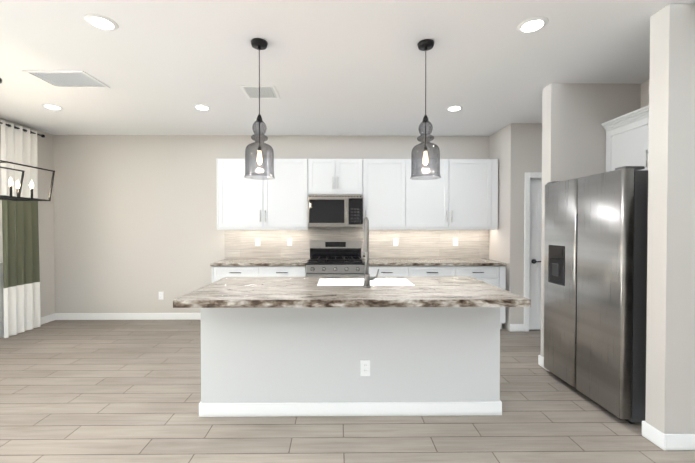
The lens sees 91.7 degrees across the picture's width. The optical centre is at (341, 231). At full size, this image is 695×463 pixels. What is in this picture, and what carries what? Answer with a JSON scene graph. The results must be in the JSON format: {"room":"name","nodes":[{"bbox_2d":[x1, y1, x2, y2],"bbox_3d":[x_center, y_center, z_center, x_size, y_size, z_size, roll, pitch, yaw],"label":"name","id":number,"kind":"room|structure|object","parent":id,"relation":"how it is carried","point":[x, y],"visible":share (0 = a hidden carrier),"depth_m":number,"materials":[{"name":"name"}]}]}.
{"room":"kitchen","nodes":[
{"label":"kitchen","id":0,"kind":"room"},
{"bbox_2d":[0,118,54,316],"bbox_3d":[-4.301,-0.004,0.856,0.120,2.760,8.350,0,1,-1],"label":"wall","id":1,"kind":"structure","parent":0,"point":[46,232],"depth_m":4.88,"materials":[{"name":"beige paint"}]},
{"bbox_2d":[0,262,3,329],"bbox_3d":[-4.301,0.082,3.507,0.135,2.320,1.850,0,1,-1],"label":"window","id":2,"kind":"structure","parent":1,"relation":"in","point":[1,301],"depth_m":4.23,"materials":[{"name":"white"}]},
{"bbox_2d":[0,120,44,337],"bbox_3d":[-4.199,-0.015,3.598,0.142,2.688,2.332,0,1,-1],"label":"curtain","id":3,"kind":"object","parent":1,"relation":"attached to","point":[21,278],"visible":0.96,"depth_m":4.38,"materials":[{"name":"white fabric"}]},
{"bbox_2d":[0,313,55,337],"bbox_3d":[-4.233,1.326,0.889,0.017,0.100,8.320,0,1,-1],"label":"baseboard","id":4,"kind":"structure","parent":1,"relation":"attached to","point":[52,317],"depth_m":4.88,"materials":[{"name":"white wood"}]},
{"bbox_2d":[53,135,488,312],"bbox_3d":[0.150,-0.059,5.136,9.110,2.760,0.120,0,1,-1],"label":"wall","id":5,"kind":"structure","parent":0,"point":[135,225],"depth_m":5.04,"materials":[{"name":"beige paint"}]},
{"bbox_2d":[56,313,200,319],"bbox_3d":[-3.004,1.272,5.053,2.500,0.100,0.017,0,1,-1],"label":"baseboard","id":6,"kind":"structure","parent":5,"relation":"attached to","point":[59,316],"depth_m":5.05,"materials":[{"name":"white wood"}]},
{"bbox_2d":[159,292,162,299],"bbox_3d":[-2.704,0.962,5.056,0.072,0.118,0.008,0,1,-1],"label":"outlet","id":7,"kind":"object","parent":5,"relation":"attached to","point":[160,295],"visible":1,"depth_m":5.05,"materials":[{"name":"white plastic"}]},
{"bbox_2d":[216,158,267,229],"bbox_3d":[-1.392,-0.542,4.887,0.711,0.967,0.326,0,1,-1],"label":"upper cabinet","id":8,"kind":"object","parent":5,"relation":"attached to","point":[242,203],"depth_m":4.73,"materials":[{"name":"white wood"}]},
{"bbox_2d":[268,159,311,229],"bbox_3d":[-0.782,-0.542,4.894,0.754,0.967,0.326,0,1,-1],"label":"upper cabinet","id":9,"kind":"object","parent":5,"relation":"attached to","point":[288,193],"depth_m":4.74,"materials":[{"name":"white wood"}]},
{"bbox_2d":[312,159,363,194],"bbox_3d":[-0.083,-0.773,4.898,0.768,0.505,0.326,0,1,-1],"label":"upper cabinet","id":10,"kind":"object","parent":5,"relation":"attached to","point":[329,176],"depth_m":4.74,"materials":[{"name":"white wood"}]},
{"bbox_2d":[308,195,362,226],"bbox_3d":[-0.082,-0.290,4.838,0.758,0.446,0.454,0,1,-1],"label":"microwave","id":11,"kind":"object","parent":10,"relation":"attached to","point":[335,210],"visible":1,"depth_m":4.67,"materials":[{"name":"grey metal"}]},
{"bbox_2d":[224,228,488,258],"bbox_3d":[0.243,0.173,5.075,3.985,0.464,0.008,0,1,-1],"label":"tile backsplash","id":12,"kind":"structure","parent":5,"relation":"attached to","point":[239,244],"depth_m":5.07,"materials":[{"name":"beige tile"}]},
{"bbox_2d":[255,238,259,245],"bbox_3d":[-1.250,0.157,5.051,0.072,0.118,0.008,0,1,-1],"label":"outlet","id":13,"kind":"object","parent":12,"relation":"attached to","point":[257,240],"depth_m":5.05,"materials":[{"name":"white plastic"}]},
{"bbox_2d":[287,238,291,245],"bbox_3d":[-0.774,0.157,5.056,0.072,0.118,0.008,0,1,-1],"label":"outlet","id":14,"kind":"object","parent":12,"relation":"attached to","point":[289,240],"depth_m":5.05,"materials":[{"name":"white plastic"}]},
{"bbox_2d":[393,238,397,245],"bbox_3d":[0.823,0.157,5.073,0.072,0.118,0.008,0,1,-1],"label":"outlet","id":15,"kind":"object","parent":12,"relation":"attached to","point":[395,241],"depth_m":5.07,"materials":[{"name":"white plastic"}]},
{"bbox_2d":[453,238,457,245],"bbox_3d":[1.724,0.157,5.082,0.072,0.118,0.008,0,1,-1],"label":"outlet","id":16,"kind":"object","parent":12,"relation":"attached to","point":[455,240],"depth_m":5.08,"materials":[{"name":"white plastic"}]},
{"bbox_2d":[356,159,411,229],"bbox_3d":[0.604,-0.542,4.908,0.729,0.967,0.326,0,1,-1],"label":"upper cabinet","id":17,"kind":"object","parent":5,"relation":"attached to","point":[387,196],"depth_m":4.75,"materials":[{"name":"white wood"}]},
{"bbox_2d":[412,159,497,229],"bbox_3d":[1.529,-0.542,4.917,1.366,0.967,0.326,0,1,-1],"label":"upper cabinet","id":18,"kind":"object","parent":5,"relation":"attached to","point":[460,194],"depth_m":4.76,"materials":[{"name":"white wood"}]},
{"bbox_2d":[0,320,694,462],"bbox_3d":[0.193,1.436,0.920,9.470,0.120,8.950,0,1,-1],"label":"floor","id":19,"kind":"structure","parent":0,"point":[100,391],"depth_m":2.41,"materials":[{"name":"beige tile"}]},
{"bbox_2d":[212,266,265,282],"bbox_3d":[-1.371,0.889,4.758,0.682,0.876,0.621,0,1,-1],"label":"base cabinet","id":20,"kind":"object","parent":19,"relation":"on","point":[218,272],"depth_m":4.45,"materials":[{"name":"white wood"}]},
{"bbox_2d":[210,259,308,265],"bbox_3d":[-1.096,0.431,4.744,1.254,0.040,0.648,0,1,-1],"label":"countertop","id":21,"kind":"structure","parent":20,"relation":"on","point":[225,262],"depth_m":4.50,"materials":[{"name":"stone"}]},
{"bbox_2d":[266,262,306,276],"bbox_3d":[-0.811,0.889,4.764,0.682,0.876,0.621,0,1,-1],"label":"base cabinet","id":22,"kind":"object","parent":19,"relation":"on","point":[271,271],"depth_m":4.45,"materials":[{"name":"white wood"}]},
{"bbox_2d":[306,240,363,276],"bbox_3d":[-0.081,0.729,4.713,0.762,1.195,0.719,0,1,-1],"label":"range","id":23,"kind":"object","parent":19,"relation":"on","point":[335,258],"visible":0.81,"depth_m":4.70,"materials":[{"name":"grey metal"}]},
{"bbox_2d":[199,309,501,416],"bbox_3d":[0.070,0.911,2.799,2.226,0.880,0.684,0,1,-1],"label":"kitchen island","id":24,"kind":"object","parent":19,"relation":"on","point":[366,345],"depth_m":2.48,"materials":[{"name":"paint"}]},
{"bbox_2d":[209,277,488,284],"bbox_3d":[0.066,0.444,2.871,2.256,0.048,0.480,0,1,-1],"label":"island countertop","id":25,"kind":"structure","parent":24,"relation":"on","point":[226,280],"depth_m":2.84,"materials":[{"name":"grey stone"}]},
{"bbox_2d":[317,277,412,284],"bbox_3d":[0.193,0.563,2.824,0.770,0.281,0.380,0,1,-1],"label":"sink","id":26,"kind":"object","parent":25,"relation":"in","point":[320,280],"depth_m":3.00,"materials":[{"name":"white ceramic"}]},
{"bbox_2d":[173,285,530,308],"bbox_3d":[0.071,0.451,2.376,2.256,0.048,0.510,0,1,-1],"label":"island countertop","id":27,"kind":"structure","parent":24,"relation":"on","point":[209,296],"depth_m":2.22,"materials":[{"name":"stone"}]},
{"bbox_2d":[364,266,413,276],"bbox_3d":[0.629,0.888,4.779,0.643,0.876,0.621,0,1,-1],"label":"base cabinet","id":28,"kind":"object","parent":19,"relation":"on","point":[384,271],"depth_m":4.47,"materials":[{"name":"white wood"}]},
{"bbox_2d":[414,266,457,276],"bbox_3d":[1.168,0.888,4.784,0.680,0.876,0.621,0,1,-1],"label":"base cabinet","id":29,"kind":"object","parent":19,"relation":"on","point":[419,271],"depth_m":4.47,"materials":[{"name":"white wood"}]},
{"bbox_2d":[458,266,505,328],"bbox_3d":[1.816,0.888,4.791,0.736,0.876,0.621,0,1,-1],"label":"base cabinet","id":30,"kind":"object","parent":19,"relation":"on","point":[491,272],"depth_m":4.48,"materials":[{"name":"white wood"}]},
{"bbox_2d":[362,258,505,265],"bbox_3d":[1.246,0.430,4.768,1.877,0.040,0.648,0,1,-1],"label":"countertop","id":31,"kind":"structure","parent":30,"relation":"on","point":[372,261],"depth_m":4.50,"materials":[{"name":"stone"}]},
{"bbox_2d":[544,166,647,423],"bbox_3d":[2.383,0.447,2.777,0.922,1.810,0.893,0,1,-1],"label":"fridge","id":32,"kind":"object","parent":19,"relation":"on","point":[595,277],"visible":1,"depth_m":2.52,"materials":[{"name":"grey metal"}]},
{"bbox_2d":[0,0,694,135],"bbox_3d":[0.193,-1.444,0.883,9.470,0.120,8.950,0,1,-1],"label":"ceiling","id":33,"kind":"structure","parent":0,"point":[327,67],"depth_m":2.79,"materials":[{"name":"white paint"}]},
{"bbox_2d":[0,78,54,200],"bbox_3d":[-3.204,-0.859,3.081,0.333,1.099,0.995,0,1,-1],"label":"linear chandelier","id":34,"kind":"object","parent":33,"relation":"hanging from","point":[10,197],"visible":1,"depth_m":3.41,"materials":[{"name":"black metal"}]},
{"bbox_2d":[42,104,62,109],"bbox_3d":[-3.292,-1.418,3.843,0.190,0.007,0.190,0,1,-1],"label":"recessed light","id":35,"kind":"object","parent":33,"relation":"in","point":[51,106],"visible":1,"depth_m":3.82,"materials":[{"name":"white"}]},
{"bbox_2d":[22,70,109,87],"bbox_3d":[-2.530,-1.407,3.126,0.530,0.011,0.350,0,1,-1],"label":"ceiling vent","id":36,"kind":"object","parent":33,"relation":"in","point":[69,79],"visible":1,"depth_m":3.11,"materials":[{"name":"white metal"}]},
{"bbox_2d":[84,14,118,30],"bbox_3d":[-1.606,-1.398,2.261,0.190,0.007,0.190,0,1,-1],"label":"recessed light","id":37,"kind":"object","parent":33,"relation":"in","point":[101,22],"visible":1,"depth_m":2.25,"materials":[{"name":"white plastic"}]},
{"bbox_2d":[193,104,210,109],"bbox_3d":[-1.592,-1.419,3.861,0.190,0.007,0.190,0,1,-1],"label":"recessed light","id":38,"kind":"object","parent":33,"relation":"in","point":[201,107],"visible":1,"depth_m":3.85,"materials":[{"name":"white plastic"}]},
{"bbox_2d":[239,85,279,98],"bbox_3d":[-0.818,-1.410,3.424,0.340,0.011,0.330,0,1,-1],"label":"ceiling vent","id":39,"kind":"object","parent":33,"relation":"in","point":[266,91],"visible":0.94,"depth_m":3.40,"materials":[{"name":"white metal"}]},
{"bbox_2d":[244,38,274,179],"bbox_3d":[-0.608,-0.901,2.507,0.228,1.000,0.228,0,1,-1],"label":"pendant light","id":40,"kind":"object","parent":33,"relation":"hanging from","point":[259,44],"visible":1,"depth_m":2.54,"materials":[{"name":"grey glass"}]},
{"bbox_2d":[410,39,440,179],"bbox_3d":[0.632,-0.901,2.520,0.228,1.000,0.228,0,1,-1],"label":"pendant light","id":41,"kind":"object","parent":33,"relation":"hanging from","point":[425,45],"visible":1,"depth_m":2.55,"materials":[{"name":"grey glass"}]},
{"bbox_2d":[446,105,462,110],"bbox_3d":[1.308,-1.419,3.890,0.190,0.007,0.190,0,1,-1],"label":"recessed light","id":42,"kind":"object","parent":33,"relation":"in","point":[455,108],"visible":1,"depth_m":3.88,"materials":[{"name":"white plastic"}]},
{"bbox_2d":[517,17,548,32],"bbox_3d":[1.299,-1.398,2.290,0.190,0.007,0.190,0,1,-1],"label":"recessed light","id":43,"kind":"object","parent":33,"relation":"in","point":[533,24],"visible":1,"depth_m":2.28,"materials":[{"name":"white plastic"}]},
{"bbox_2d":[489,123,519,330],"bbox_3d":[2.299,-0.054,4.783,0.120,2.760,0.630,0,1,-1],"label":"wall","id":44,"kind":"structure","parent":0,"point":[504,146],"depth_m":4.51,"materials":[{"name":"beige paint"}]},
{"bbox_2d":[519,123,541,323],"bbox_3d":[3.476,-0.051,4.540,2.230,2.760,0.120,0,1,-1],"label":"wall","id":45,"kind":"structure","parent":0,"point":[530,147],"depth_m":4.46,"materials":[{"name":"beige paint"}]},
{"bbox_2d":[524,172,541,331],"bbox_3d":[2.876,0.274,4.530,0.900,2.110,0.136,0,1,-1],"label":"door frame","id":46,"kind":"structure","parent":45,"relation":"attached to","point":[532,175],"depth_m":4.46,"materials":[{"name":"white wood"}]},
{"bbox_2d":[529,179,541,329],"bbox_3d":[2.877,0.309,4.501,0.738,2.017,0.096,0,1,-1],"label":"pantry door","id":47,"kind":"structure","parent":45,"relation":"in","point":[535,250],"depth_m":4.51,"materials":[{"name":"white wood"}]},
{"bbox_2d":[540,83,640,356],"bbox_3d":[2.489,-0.035,3.305,0.970,2.760,0.140,0,1,-1],"label":"wall","id":48,"kind":"structure","parent":0,"point":[575,116],"depth_m":3.22,"materials":[{"name":"beige paint"}]},
{"bbox_2d":[538,355,543,367],"bbox_3d":[2.481,1.294,3.386,0.984,0.100,0.039,0,1,-1],"label":"baseboard","id":49,"kind":"structure","parent":48,"relation":"attached to","point":[540,359],"depth_m":3.35,"materials":[{"name":"white wood"}]},
{"bbox_2d":[641,80,648,107],"bbox_3d":[2.925,-0.028,2.732,0.110,2.760,1.015,0,1,-1],"label":"wall","id":50,"kind":"structure","parent":0,"point":[644,93],"depth_m":3.17,"materials":[{"name":"beige paint"}]},
{"bbox_2d":[601,105,648,171],"bbox_3d":[2.676,-0.755,2.720,0.377,0.535,1.003,0,1,-1],"label":"upper cabinet","id":51,"kind":"object","parent":50,"relation":"attached to","point":[627,139],"visible":0.21,"depth_m":2.96,"materials":[{"name":"white wood"}]},
{"bbox_2d":[645,3,694,433],"bbox_3d":[3.316,-0.021,2.164,2.600,2.760,0.130,0,1,-1],"label":"wall","id":52,"kind":"structure","parent":0,"point":[670,368],"depth_m":2.10,"materials":[{"name":"beige paint"}]},
{"bbox_2d":[642,421,658,438],"bbox_3d":[2.438,1.309,2.244,0.874,0.100,0.014,0,1,-1],"label":"baseboard","id":53,"kind":"structure","parent":52,"relation":"attached to","point":[648,431],"depth_m":2.19,"materials":[{"name":"white wood"}]},
{"bbox_2d":[659,431,694,450],"bbox_3d":[3.299,1.310,2.108,2.594,0.100,0.017,0,1,-1],"label":"baseboard","id":54,"kind":"structure","parent":52,"relation":"attached to","point":[668,442],"depth_m":2.09,"materials":[{"name":"white wood"}]}
]}

